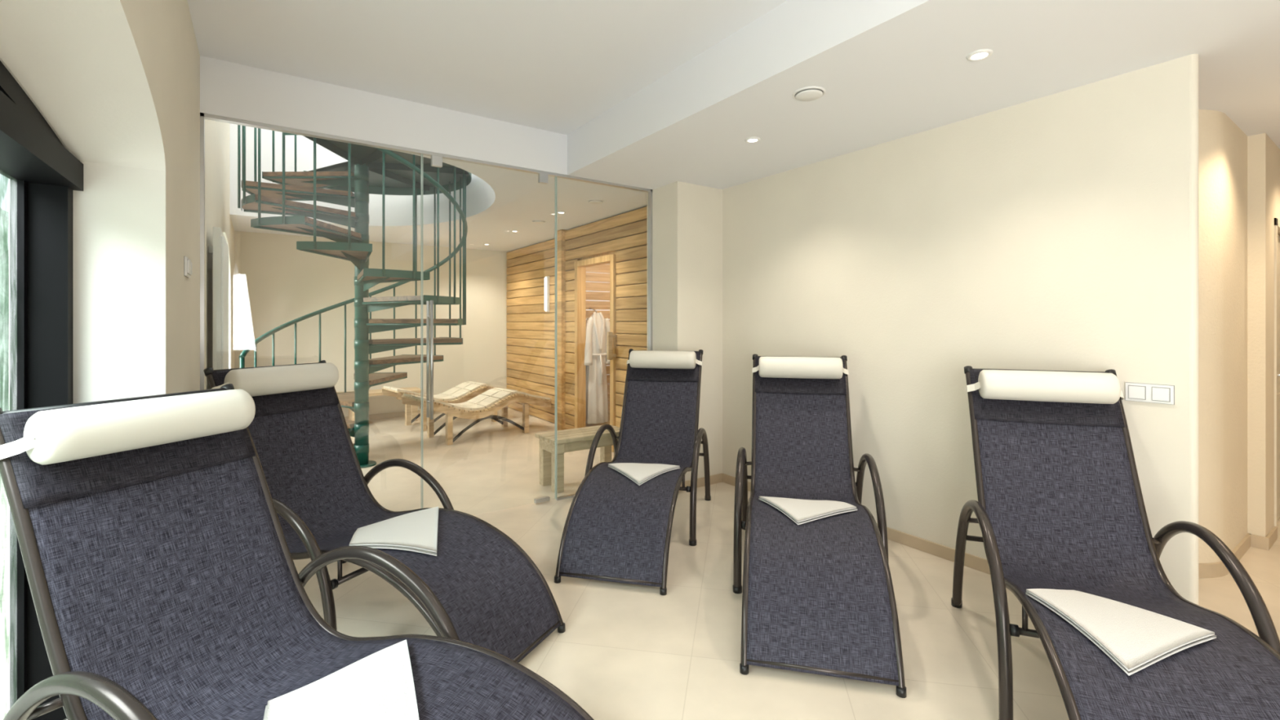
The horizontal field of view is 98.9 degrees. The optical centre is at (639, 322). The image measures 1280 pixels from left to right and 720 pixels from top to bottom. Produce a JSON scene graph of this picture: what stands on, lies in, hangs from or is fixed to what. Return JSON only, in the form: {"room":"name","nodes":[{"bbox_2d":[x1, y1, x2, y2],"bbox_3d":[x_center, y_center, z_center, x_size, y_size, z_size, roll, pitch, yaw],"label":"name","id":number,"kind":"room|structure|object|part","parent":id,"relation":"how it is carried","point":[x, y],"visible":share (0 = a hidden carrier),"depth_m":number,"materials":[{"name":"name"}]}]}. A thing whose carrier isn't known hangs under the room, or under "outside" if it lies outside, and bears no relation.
{"room":"spa","nodes":[
{"label":"spa","id":0,"kind":"room"},
{"bbox_2d":[0,0,234,709],"bbox_3d":[-2.804,-0.900,3.228,0.379,4.600,8.900,0,0,-35],"label":"wall","id":1,"kind":"structure","parent":0,"point":[117,82],"depth_m":1.88,"materials":[{"name":"beige paint"}]},
{"bbox_2d":[0,60,83,719],"bbox_3d":[-1.202,0.370,0.749,0.145,2.060,2.546,0,0,-35],"label":"window","id":2,"kind":"structure","parent":1,"relation":"in","point":[41,175],"depth_m":1.70,"materials":[{"name":"black"}]},
{"bbox_2d":[183,256,191,278],"bbox_3d":[-2.056,-0.250,2.493,0.016,0.086,0.168,0,0,-35],"label":"light switch","id":3,"kind":"object","parent":1,"relation":"attached to","point":[187,262],"visible":1,"depth_m":2.44,"materials":[{"name":"white plastic"}]},
{"bbox_2d":[208,226,228,369],"bbox_3d":[-2.854,0.175,3.710,0.086,1.550,0.650,0,0,-35],"label":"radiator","id":4,"kind":"object","parent":1,"relation":"attached to","point":[220,249],"visible":0.57,"depth_m":3.47,"materials":[{"name":"white metal"}]},
{"bbox_2d":[234,231,508,416],"bbox_3d":[-3.776,0.090,8.027,4.281,2.620,0.100,0,0,-35],"label":"wall","id":5,"kind":"structure","parent":0,"point":[277,283],"depth_m":7.76,"materials":[{"name":"beige paint"}]},
{"bbox_2d":[344,409,441,420],"bbox_3d":[-3.703,1.363,8.010,3.581,0.075,0.012,0,0,-35],"label":"baseboard","id":6,"kind":"structure","parent":5,"relation":"attached to","point":[383,415],"depth_m":8.01,"materials":[{"name":"beige tile"}]},
{"bbox_2d":[421,153,556,508],"bbox_3d":[-1.075,0.116,4.028,1.019,2.543,0.011,0,0,-35],"label":"glass edges","id":7,"kind":"object","parent":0,"point":[421,153],"depth_m":3.74,"materials":[{"name":"glass"}]},
{"bbox_2d":[646,181,722,481],"bbox_3d":[0.435,0.115,4.886,0.605,2.570,0.437,0,0,-35],"label":"wall","id":8,"kind":"structure","parent":0,"point":[687,218],"depth_m":4.69,"materials":[{"name":"beige paint"}]},
{"bbox_2d":[678,473,722,492],"bbox_3d":[0.419,1.363,4.801,0.505,0.075,0.339,0,0,-35],"label":"baseboard","id":9,"kind":"structure","parent":8,"relation":"attached to","point":[716,478],"depth_m":4.69,"materials":[{"name":"beige tile"}]},
{"bbox_2d":[186,0,1279,251],"bbox_3d":[1.397,-2.185,4.370,8.731,2.030,12.000,0,0,-35],"label":"ceiling","id":10,"kind":"structure","parent":0,"point":[646,94],"depth_m":3.02,"materials":[{"name":"white paint"}]},
{"bbox_2d":[532,219,546,223],"bbox_3d":[-1.167,-1.161,6.330,0.163,0.018,0.163,0,0,-35],"label":"ceiling vent","id":11,"kind":"object","parent":10,"relation":"attached to","point":[534,221],"depth_m":6.30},
{"bbox_2d":[587,199,604,204],"bbox_3d":[-0.425,-1.161,5.274,0.163,0.018,0.163,0,0,-35],"label":"ceiling vent","id":12,"kind":"object","parent":10,"relation":"attached to","point":[589,201],"depth_m":5.24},
{"bbox_2d":[744,137,760,142],"bbox_3d":[0.721,-1.166,3.505,0.100,0.008,0.100,0,0,-35],"label":"recessed light","id":13,"kind":"object","parent":10,"relation":"in","point":[750,140],"visible":1,"depth_m":3.50,"materials":[{"name":"white plastic"}]},
{"bbox_2d":[792,86,826,101],"bbox_3d":[0.862,-1.161,2.794,0.163,0.018,0.163,0,0,-35],"label":"ceiling vent","id":14,"kind":"object","parent":10,"relation":"attached to","point":[804,94],"depth_m":2.77,"materials":[{"name":"white plastic"}]},
{"bbox_2d":[966,48,993,61],"bbox_3d":[1.483,-1.166,2.393,0.100,0.008,0.100,0,0,-35],"label":"recessed light","id":15,"kind":"object","parent":10,"relation":"in","point":[979,55],"visible":1,"depth_m":2.39,"materials":[{"name":"white plastic"}]},
{"bbox_2d":[293,407,1279,719],"bbox_3d":[1.369,1.450,4.473,8.660,0.100,12.200,0,0,-35],"label":"floor","id":16,"kind":"structure","parent":0,"point":[624,651],"depth_m":2.63,"materials":[{"name":"beige tile"}]},
{"bbox_2d":[0,383,594,719],"bbox_3d":[-0.798,0.811,1.407,1.680,1.186,0.758,0,0,20],"label":"lounge chair","id":17,"kind":"object","parent":16,"relation":"on","point":[165,583],"visible":0.94,"depth_m":1.53,"materials":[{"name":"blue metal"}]},
{"bbox_2d":[262,639,419,719],"bbox_3d":[-0.736,0.972,1.337,0.344,0.089,0.471,0,0,-28],"label":"folded towel","id":18,"kind":"object","parent":17,"relation":"on","point":[379,686],"visible":1,"depth_m":1.40,"materials":[{"name":"white fabric"}]},
{"bbox_2d":[237,124,471,468],"bbox_3d":[-2.713,-0.700,5.383,2.020,4.200,2.059,0,0,-35],"label":"spiral staircase","id":19,"kind":"structure","parent":16,"relation":"on","point":[367,170],"depth_m":5.31,"materials":[{"name":"green metal"}]},
{"bbox_3d":[-2.578,-1.560,5.476,1.692,0.150,2.059,0,0,-35],"label":"landing plate","id":20,"kind":"part","parent":19,"relation":"part of","materials":[{"name":"teal paint"}]},
{"bbox_2d":[336,386,421,421],"bbox_3d":[-3.911,1.180,7.502,1.700,0.440,0.430,0,0,-35],"label":"wooden bench","id":21,"kind":"object","parent":16,"relation":"on","point":[372,392],"visible":0.31,"depth_m":7.74,"materials":[{"name":"brown wood"}]},
{"bbox_2d":[203,360,565,662],"bbox_3d":[-1.223,0.811,2.570,1.680,1.186,0.758,0,0,25],"label":"lounge chair","id":22,"kind":"object","parent":16,"relation":"on","point":[495,597],"visible":0.67,"depth_m":2.63,"materials":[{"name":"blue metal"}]},
{"bbox_2d":[349,506,439,555],"bbox_3d":[-1.115,0.968,2.494,0.367,0.078,0.460,0,0,-19],"label":"folded towel","id":23,"kind":"object","parent":22,"relation":"on","point":[415,531],"visible":1,"depth_m":2.44,"materials":[{"name":"white fabric"}]},
{"bbox_2d":[200,112,652,500],"bbox_3d":[-1.182,0.115,3.954,3.115,2.570,0.040,0,0,-35],"label":"channel","id":24,"kind":"object","parent":16,"relation":"on","point":[202,116],"visible":0.53,"depth_m":3.40,"materials":[{"name":"silver metal"}]},
{"bbox_2d":[426,300,433,419],"bbox_3d":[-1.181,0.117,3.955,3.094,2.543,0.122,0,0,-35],"label":"door handle","id":25,"kind":"object","parent":24,"relation":"attached to","point":[428,316],"visible":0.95,"depth_m":3.73,"materials":[{"name":"silver metal"}]},
{"bbox_3d":[-1.447,0.255,3.772,0.022,0.810,0.122,0,0,-35],"label":"door handle","id":26,"kind":"part","parent":25,"relation":"part of","materials":[{"name":"silver metal"}]},
{"bbox_2d":[431,155,550,503],"bbox_3d":[-1.074,0.113,4.029,0.885,2.555,0.034,0,0,-35],"label":"fittings","id":27,"kind":"object","parent":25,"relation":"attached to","point":[436,161],"visible":1,"depth_m":4.22,"materials":[{"name":"silver metal"}]},
{"bbox_2d":[382,381,517,431],"bbox_3d":[-2.594,1.118,7.629,1.710,0.564,0.620,0,0,-43],"label":"lounger","id":28,"kind":"object","parent":16,"relation":"on","point":[466,391],"visible":0.62,"depth_m":7.45,"materials":[{"name":"brown wood"}]},
{"bbox_2d":[401,387,551,445],"bbox_3d":[-1.984,1.118,6.835,1.710,0.564,0.620,0,0,-43],"label":"lounger","id":29,"kind":"object","parent":16,"relation":"on","point":[482,406],"visible":0.94,"depth_m":6.67,"materials":[{"name":"brown wood"}]},
{"bbox_2d":[506,206,646,452],"bbox_3d":[-0.424,0.115,7.427,1.650,2.570,4.700,0,0,-35],"label":"cabin","id":30,"kind":"object","parent":16,"relation":"on","point":[619,242],"visible":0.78,"depth_m":6.83,"materials":[{"name":"brown wood"}]},
{"bbox_2d":[544,275,549,311],"bbox_3d":[-1.311,-0.400,7.707,0.050,0.500,0.070,0,0,-35],"label":"wall light","id":31,"kind":"object","parent":30,"relation":"attached to","point":[546,277],"visible":1,"depth_m":7.68,"materials":[{"name":"white glass"}]},
{"bbox_2d":[584,307,609,423],"bbox_3d":[-0.556,0.529,6.852,0.456,1.433,0.298,0,0,-35],"label":"bathrobe","id":32,"kind":"object","parent":30,"relation":"hanging from","point":[596,361],"visible":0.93,"depth_m":6.75,"materials":[{"name":"white fabric"}]},
{"bbox_3d":[-0.305,0.250,5.892,0.100,0.300,0.040,0,0,-35],"label":"pull handle","id":33,"kind":"part","parent":30,"relation":"part of","materials":[{"name":"brown wood"}]},
{"bbox_2d":[535,424,619,493],"bbox_3d":[-0.499,1.180,4.810,0.750,0.440,0.360,0,0,-35],"label":"slatted bench","id":34,"kind":"object","parent":16,"relation":"on","point":[579,438],"visible":0.62,"depth_m":4.68,"materials":[{"name":"brown wood"}]},
{"bbox_2d":[554,348,711,595],"bbox_3d":[0.024,0.811,3.691,0.758,1.186,1.680,0,0,13],"label":"lounge chair","id":35,"kind":"object","parent":16,"relation":"on","point":[616,529],"visible":0.93,"depth_m":3.38,"materials":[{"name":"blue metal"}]},
{"bbox_2d":[608,462,679,485],"bbox_3d":[0.046,0.962,3.562,0.371,0.067,0.368,0,0,-34],"label":"folded towel","id":36,"kind":"object","parent":35,"relation":"on","point":[638,473],"visible":1,"depth_m":3.48,"materials":[{"name":"white fabric"}]},
{"bbox_2d":[733,354,906,697],"bbox_3d":[0.890,0.811,2.925,0.758,1.186,1.680,0,0,13],"label":"lounge chair","id":37,"kind":"object","parent":16,"relation":"on","point":[818,596],"visible":0.94,"depth_m":2.51,"materials":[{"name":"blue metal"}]},
{"bbox_2d":[758,496,857,524],"bbox_3d":[0.894,0.968,2.860,0.412,0.074,0.355,0,0,-19],"label":"folded towel","id":38,"kind":"object","parent":37,"relation":"on","point":[800,511],"visible":1,"depth_m":2.76,"materials":[{"name":"white fabric"}]},
{"bbox_2d":[951,365,1279,719],"bbox_3d":[1.639,0.811,1.896,0.758,1.186,1.680,0,0,21],"label":"lounge chair","id":39,"kind":"object","parent":16,"relation":"on","point":[1060,504],"visible":0.96,"depth_m":2.25,"materials":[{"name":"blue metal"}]},
{"bbox_2d":[1026,588,1216,675],"bbox_3d":[1.506,0.961,1.770,0.378,0.071,0.359,0,0,-17],"label":"folded towel","id":40,"kind":"object","parent":39,"relation":"on","point":[1135,638],"visible":1,"depth_m":1.68,"materials":[{"name":"white fabric"}]},
{"bbox_2d":[722,53,1198,604],"bbox_3d":[1.592,0.115,3.613,0.050,2.570,2.973,0,0,-35],"label":"wall","id":41,"kind":"structure","parent":0,"point":[1059,231],"depth_m":3.13,"materials":[{"name":"beige paint"}]},
{"bbox_2d":[722,473,990,574],"bbox_3d":[1.561,1.363,3.603,0.012,0.075,2.953,0,0,-35],"label":"baseboard","id":42,"kind":"structure","parent":41,"relation":"attached to","point":[971,561],"depth_m":3.32,"materials":[{"name":"beige tile"}]},
{"bbox_2d":[1125,382,1174,404],"bbox_3d":[2.322,0.323,2.499,0.016,0.086,0.168,0,0,-35],"label":"light switch","id":43,"kind":"object","parent":41,"relation":"attached to","point":[1136,392],"visible":1,"depth_m":2.49,"materials":[{"name":"white plastic"}]},
{"bbox_2d":[1198,109,1274,563],"bbox_3d":[2.954,0.115,3.390,2.316,2.570,0.738,0,0,3],"label":"wall","id":44,"kind":"structure","parent":0,"point":[1236,169],"depth_m":3.22,"materials":[{"name":"paint"}]},
{"bbox_2d":[1198,526,1277,577],"bbox_3d":[3.501,1.363,3.239,1.393,0.075,0.252,0,0,-17],"label":"baseboard","id":45,"kind":"structure","parent":44,"relation":"attached to","point":[1213,570],"depth_m":3.27,"materials":[{"name":"beige tile"}]},
{"bbox_2d":[1274,217,1279,526],"bbox_3d":[4.485,0.360,3.861,0.930,2.080,0.150,0,0,-35],"label":"door","id":46,"kind":"structure","parent":44,"relation":"in","point":[1277,222],"depth_m":3.57,"materials":[{"name":"beige"}]},
{"bbox_2d":[1274,142,1279,219],"bbox_3d":[4.461,-0.926,3.896,0.934,0.488,0.165,0,0,-35],"label":"lintel","id":47,"kind":"object","parent":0,"point":[1277,150],"depth_m":3.63,"materials":[{"name":"beige paint"}]},
{"label":"outside","id":48,"kind":"structure","parent":0,"visible":0},
{"bbox_2d":[0,497,8,716],"bbox_3d":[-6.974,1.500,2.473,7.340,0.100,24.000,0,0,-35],"label":"ground","id":49,"kind":"structure","parent":48,"point":[3,686],"depth_m":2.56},
{"bbox_2d":[0,209,8,411],"bbox_3d":[-6.757,-0.200,2.623,1.868,3.200,20.000,0,0,-35],"label":"hedge","id":50,"kind":"object","parent":49,"relation":"on","point":[3,344],"visible":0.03,"depth_m":8.77,"materials":[{"name":"green plant"}]}
]}

